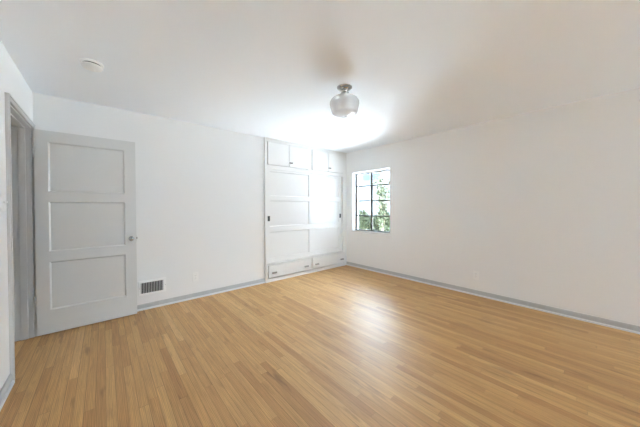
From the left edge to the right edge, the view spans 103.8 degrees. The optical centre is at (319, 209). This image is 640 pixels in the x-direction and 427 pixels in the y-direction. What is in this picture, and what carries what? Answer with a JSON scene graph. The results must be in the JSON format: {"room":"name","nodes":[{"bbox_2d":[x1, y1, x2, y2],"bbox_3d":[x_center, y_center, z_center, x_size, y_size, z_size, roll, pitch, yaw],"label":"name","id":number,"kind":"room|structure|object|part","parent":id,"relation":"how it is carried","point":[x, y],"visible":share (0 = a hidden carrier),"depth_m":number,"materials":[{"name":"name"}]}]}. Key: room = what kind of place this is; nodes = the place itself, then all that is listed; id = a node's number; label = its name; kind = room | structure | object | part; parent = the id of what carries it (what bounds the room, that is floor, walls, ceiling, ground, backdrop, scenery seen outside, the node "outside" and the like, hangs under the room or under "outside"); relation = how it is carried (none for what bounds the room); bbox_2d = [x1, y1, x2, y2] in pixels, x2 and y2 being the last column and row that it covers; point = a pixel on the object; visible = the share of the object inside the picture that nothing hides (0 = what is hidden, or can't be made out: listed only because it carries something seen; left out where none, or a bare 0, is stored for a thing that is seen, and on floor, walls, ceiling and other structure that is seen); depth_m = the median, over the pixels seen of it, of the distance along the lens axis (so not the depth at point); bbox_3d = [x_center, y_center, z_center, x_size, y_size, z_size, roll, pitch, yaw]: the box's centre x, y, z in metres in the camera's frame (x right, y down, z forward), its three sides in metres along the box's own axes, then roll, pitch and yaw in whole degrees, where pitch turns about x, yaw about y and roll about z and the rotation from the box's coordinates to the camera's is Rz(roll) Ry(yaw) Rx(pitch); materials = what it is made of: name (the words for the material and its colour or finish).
{"room":"empty bedroom","nodes":[
{"label":"empty bedroom","id":0,"kind":"room"},
{"bbox_2d":[0,40,32,389],"bbox_3d":[0.018,0.067,-0.919,0.125,2.426,8.985,-1,1,-41],"label":"wall","id":1,"kind":"structure","parent":0,"point":[12,82],"depth_m":1.77,"materials":[{"name":"white paint"}]},
{"bbox_2d":[0,194,7,210],"bbox_3d":[-2.178,-0.046,1.733,0.018,0.114,0.114,-1,1,-41],"label":"light switch","id":2,"kind":"object","parent":1,"relation":"attached to","point":[3,201],"visible":1,"depth_m":1.71,"materials":[{"name":"white plastic"}]},
{"bbox_2d":[0,374,14,410],"bbox_3d":[0.328,1.246,-1.144,0.025,0.072,7.826,-1,1,-41],"label":"baseboard","id":3,"kind":"structure","parent":1,"relation":"attached to","point":[6,388],"depth_m":1.69,"materials":[{"name":"grey wood"}]},
{"bbox_2d":[4,92,36,379],"bbox_3d":[-2.589,0.209,2.109,0.166,2.096,0.918,-1,1,-41],"label":"door frame","id":4,"kind":"structure","parent":1,"relation":"attached to","point":[21,160],"depth_m":2.39,"materials":[{"name":"grey wood"}]},
{"bbox_3d":[-2.645,0.210,2.061,0.018,2.096,0.918,-1,1,-41],"label":"hallway casing","id":5,"kind":"part","parent":4,"relation":"part of","materials":[{"name":"white wood"}]},
{"bbox_2d":[31,129,136,335],"bbox_3d":[-2.481,0.226,2.712,0.823,2.020,0.153,-1,1,-41],"label":"door","id":6,"kind":"structure","parent":1,"relation":"in","point":[85,186],"depth_m":2.67,"materials":[{"name":"white wood"}]},
{"bbox_3d":[-2.485,-0.427,2.703,0.578,0.471,0.007,-1,1,-41],"label":"panel","id":7,"kind":"part","parent":6,"relation":"part of","materials":[{"name":"white wood"}]},
{"bbox_3d":[-2.482,0.170,2.710,0.578,0.472,0.007,-1,1,-41],"label":"panel","id":8,"kind":"part","parent":6,"relation":"part of","materials":[{"name":"white wood"}]},
{"bbox_3d":[-2.480,0.762,2.717,0.578,0.457,0.007,-1,1,-41],"label":"panel","id":9,"kind":"part","parent":6,"relation":"part of","materials":[{"name":"white wood"}]},
{"bbox_2d":[32,92,264,304],"bbox_3d":[-2.463,0.034,2.957,3.934,2.426,0.125,-1,1,-41],"label":"wall","id":10,"kind":"structure","parent":0,"point":[200,188],"depth_m":3.42,"materials":[{"name":"white paint"}]},
{"bbox_2d":[138,277,165,295],"bbox_3d":[-2.113,0.974,3.172,0.292,0.176,0.018,-1,1,-41],"label":"air vent","id":11,"kind":"object","parent":10,"relation":"in","point":[158,285],"visible":1,"depth_m":3.16,"materials":[{"name":"white metal"}]},
{"bbox_2d":[137,278,264,311],"bbox_3d":[-1.889,1.204,3.363,2.558,0.072,0.025,-1,1,-41],"label":"baseboard","id":12,"kind":"structure","parent":10,"relation":"attached to","point":[141,307],"depth_m":3.50,"materials":[{"name":"grey wood"}]},
{"bbox_2d":[0,265,639,426],"bbox_3d":[1.123,1.320,0.484,6.105,0.120,9.650,-1,1,-41],"label":"floor","id":13,"kind":"structure","parent":0,"point":[346,345],"depth_m":2.01,"materials":[{"name":"brown wood"}]},
{"bbox_2d":[264,137,346,282],"bbox_3d":[-0.357,0.001,5.035,1.970,2.426,0.669,-1,1,-41],"label":"closet","id":14,"kind":"object","parent":13,"relation":"on","point":[305,186],"visible":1,"depth_m":4.70,"materials":[{"name":"white wood"}]},
{"bbox_3d":[-0.718,-0.945,4.331,0.421,0.381,0.026,-1,1,-41],"label":"cupboard door","id":15,"kind":"part","parent":14,"relation":"part of","materials":[{"name":"white wood"}]},
{"bbox_3d":[-0.537,0.111,4.538,0.951,1.590,0.028,-1,1,-41],"label":"sliding door","id":16,"kind":"part","parent":14,"relation":"part of","materials":[{"name":"white wood"}]},
{"bbox_3d":[-0.539,-0.441,4.532,0.832,0.403,0.004,-1,1,-41],"label":"panel","id":17,"kind":"part","parent":14,"relation":"part of","materials":[{"name":"white wood"}]},
{"bbox_3d":[-0.535,0.606,4.544,0.832,0.436,0.004,-1,1,-41],"label":"panel","id":18,"kind":"part","parent":14,"relation":"part of","materials":[{"name":"white wood"}]},
{"bbox_3d":[-0.537,0.067,4.538,0.832,0.426,0.004,-1,1,-41],"label":"panel","id":19,"kind":"part","parent":14,"relation":"part of","materials":[{"name":"white wood"}]},
{"bbox_3d":[-0.527,1.045,4.511,0.893,0.211,0.028,-1,1,-41],"label":"drawer","id":20,"kind":"part","parent":14,"relation":"part of","materials":[{"name":"white wood"}]},
{"bbox_3d":[-0.390,-0.950,4.614,0.434,0.381,0.026,-1,1,-41],"label":"cupboard door","id":21,"kind":"part","parent":14,"relation":"part of","materials":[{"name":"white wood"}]},
{"bbox_3d":[-0.168,1.206,4.817,1.945,0.019,0.011,-1,1,-41],"label":"shoe moulding","id":22,"kind":"part","parent":14,"relation":"part of","materials":[{"name":"white wood"}]},
{"bbox_3d":[0.000,-0.955,4.951,0.408,0.381,0.026,-1,1,-41],"label":"cupboard door","id":23,"kind":"part","parent":14,"relation":"part of","materials":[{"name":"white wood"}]},
{"bbox_3d":[0.105,0.596,5.136,0.757,0.436,0.004,-1,1,-41],"label":"panel","id":24,"kind":"part","parent":14,"relation":"part of","materials":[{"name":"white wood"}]},
{"bbox_3d":[0.103,0.057,5.130,0.757,0.426,0.004,-1,1,-41],"label":"panel","id":25,"kind":"part","parent":14,"relation":"part of","materials":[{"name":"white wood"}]},
{"bbox_3d":[0.101,-0.450,5.124,0.757,0.403,0.004,-1,1,-41],"label":"panel","id":26,"kind":"part","parent":14,"relation":"part of","materials":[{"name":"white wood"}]},
{"bbox_3d":[0.111,0.102,5.137,0.907,1.590,0.028,-1,1,-41],"label":"sliding door","id":27,"kind":"part","parent":14,"relation":"part of","materials":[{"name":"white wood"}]},
{"bbox_3d":[0.194,1.035,5.133,0.911,0.211,0.028,-1,1,-41],"label":"drawer","id":28,"kind":"part","parent":14,"relation":"part of","materials":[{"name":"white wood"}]},
{"bbox_3d":[0.323,-0.960,5.230,0.434,0.381,0.026,-1,1,-41],"label":"cupboard door","id":29,"kind":"part","parent":14,"relation":"part of","materials":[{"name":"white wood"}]},
{"bbox_2d":[0,0,639,152],"bbox_3d":[1.112,-1.241,0.455,6.105,0.150,9.650,-1,1,-41],"label":"ceiling","id":30,"kind":"structure","parent":0,"point":[274,69],"depth_m":1.94,"materials":[{"name":"white paint"}]},
{"bbox_2d":[79,58,103,71],"bbox_3d":[-1.826,-1.145,2.011,0.144,0.052,0.144,-1,1,-41],"label":"smoke detector","id":31,"kind":"object","parent":30,"relation":"attached to","point":[89,64],"visible":1,"depth_m":1.98,"materials":[{"name":"white plastic"}]},
{"bbox_2d":[330,84,358,117],"bbox_3d":[0.239,-1.046,2.441,0.285,0.278,0.285,-1,1,-41],"label":"ceiling light","id":32,"kind":"object","parent":30,"relation":"attached to","point":[345,104],"visible":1,"depth_m":2.35,"materials":[{"name":"white glass"}]},
{"bbox_2d":[359,171,389,228],"bbox_3d":[5.521,-1.661,22.584,7.100,6.300,22.000,-1,1,-41],"label":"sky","id":33,"kind":"structure","parent":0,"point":[365,179],"depth_m":19.90,"materials":[{"name":"white"}]},
{"bbox_2d":[346,88,639,325],"bbox_3d":[3.353,0.016,2.398,0.200,2.426,9.650,-1,1,-41],"label":"wall","id":34,"kind":"structure","parent":0,"point":[544,204],"depth_m":3.14,"materials":[{"name":"white paint"}]},
{"bbox_2d":[351,230,390,234],"bbox_3d":[1.025,0.460,5.020,0.135,0.018,0.960,-1,1,-41],"label":"window sill","id":35,"kind":"structure","parent":34,"relation":"attached to","point":[351,230],"depth_m":4.92,"materials":[{"name":"white paint"}]},
{"bbox_2d":[356,169,389,232],"bbox_3d":[1.079,-0.160,5.062,0.070,1.219,0.920,-1,1,-41],"label":"window","id":36,"kind":"structure","parent":34,"relation":"in","point":[386,170],"depth_m":5.10,"materials":[{"name":"black metal"}]},
{"bbox_3d":[0.920,-0.155,5.256,0.024,1.183,0.406,-1,1,-41],"label":"sash","id":37,"kind":"part","parent":36,"relation":"part of","materials":[{"name":"grey paint"}]},
{"bbox_3d":[1.215,-0.153,4.915,0.024,1.183,0.496,-1,1,-41],"label":"sash","id":38,"kind":"part","parent":36,"relation":"part of","materials":[{"name":"grey paint"}]},
{"bbox_2d":[346,262,639,333],"bbox_3d":[3.435,1.195,2.150,0.025,0.072,8.753,-1,1,-41],"label":"baseboard","id":39,"kind":"structure","parent":34,"relation":"attached to","point":[570,314],"depth_m":3.19,"materials":[{"name":"grey wood"}]},
{"label":"outside","id":40,"kind":"structure","parent":0,"visible":0},
{"bbox_3d":[4.312,1.684,10.338,60.000,0.100,70.000,-1,1,-41],"label":"ground","id":41,"kind":"structure","parent":40,"visible":0},
{"bbox_2d":[359,209,373,229],"bbox_3d":[2.265,0.843,13.645,1.495,1.823,1.354,-1,1,-41],"label":"shrub","id":42,"kind":"object","parent":41,"relation":"on","point":[364,221],"visible":0.47,"depth_m":13.28,"materials":[{"name":"green plant"}]},
{"bbox_2d":[373,175,389,230],"bbox_3d":[2.982,-0.018,11.917,1.233,3.280,1.246,-1,1,-41],"label":"shrub","id":43,"kind":"object","parent":41,"relation":"on","point":[382,210],"visible":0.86,"depth_m":11.74,"materials":[{"name":"green plant"}]},
{"bbox_2d":[373,212,389,230],"bbox_3d":[3.568,0.868,14.245,1.335,1.693,1.645,-1,1,-41],"label":"shrub","id":44,"kind":"object","parent":41,"relation":"on","point":[375,223],"visible":0.27,"depth_m":13.95,"materials":[{"name":"green plant"}]}
]}

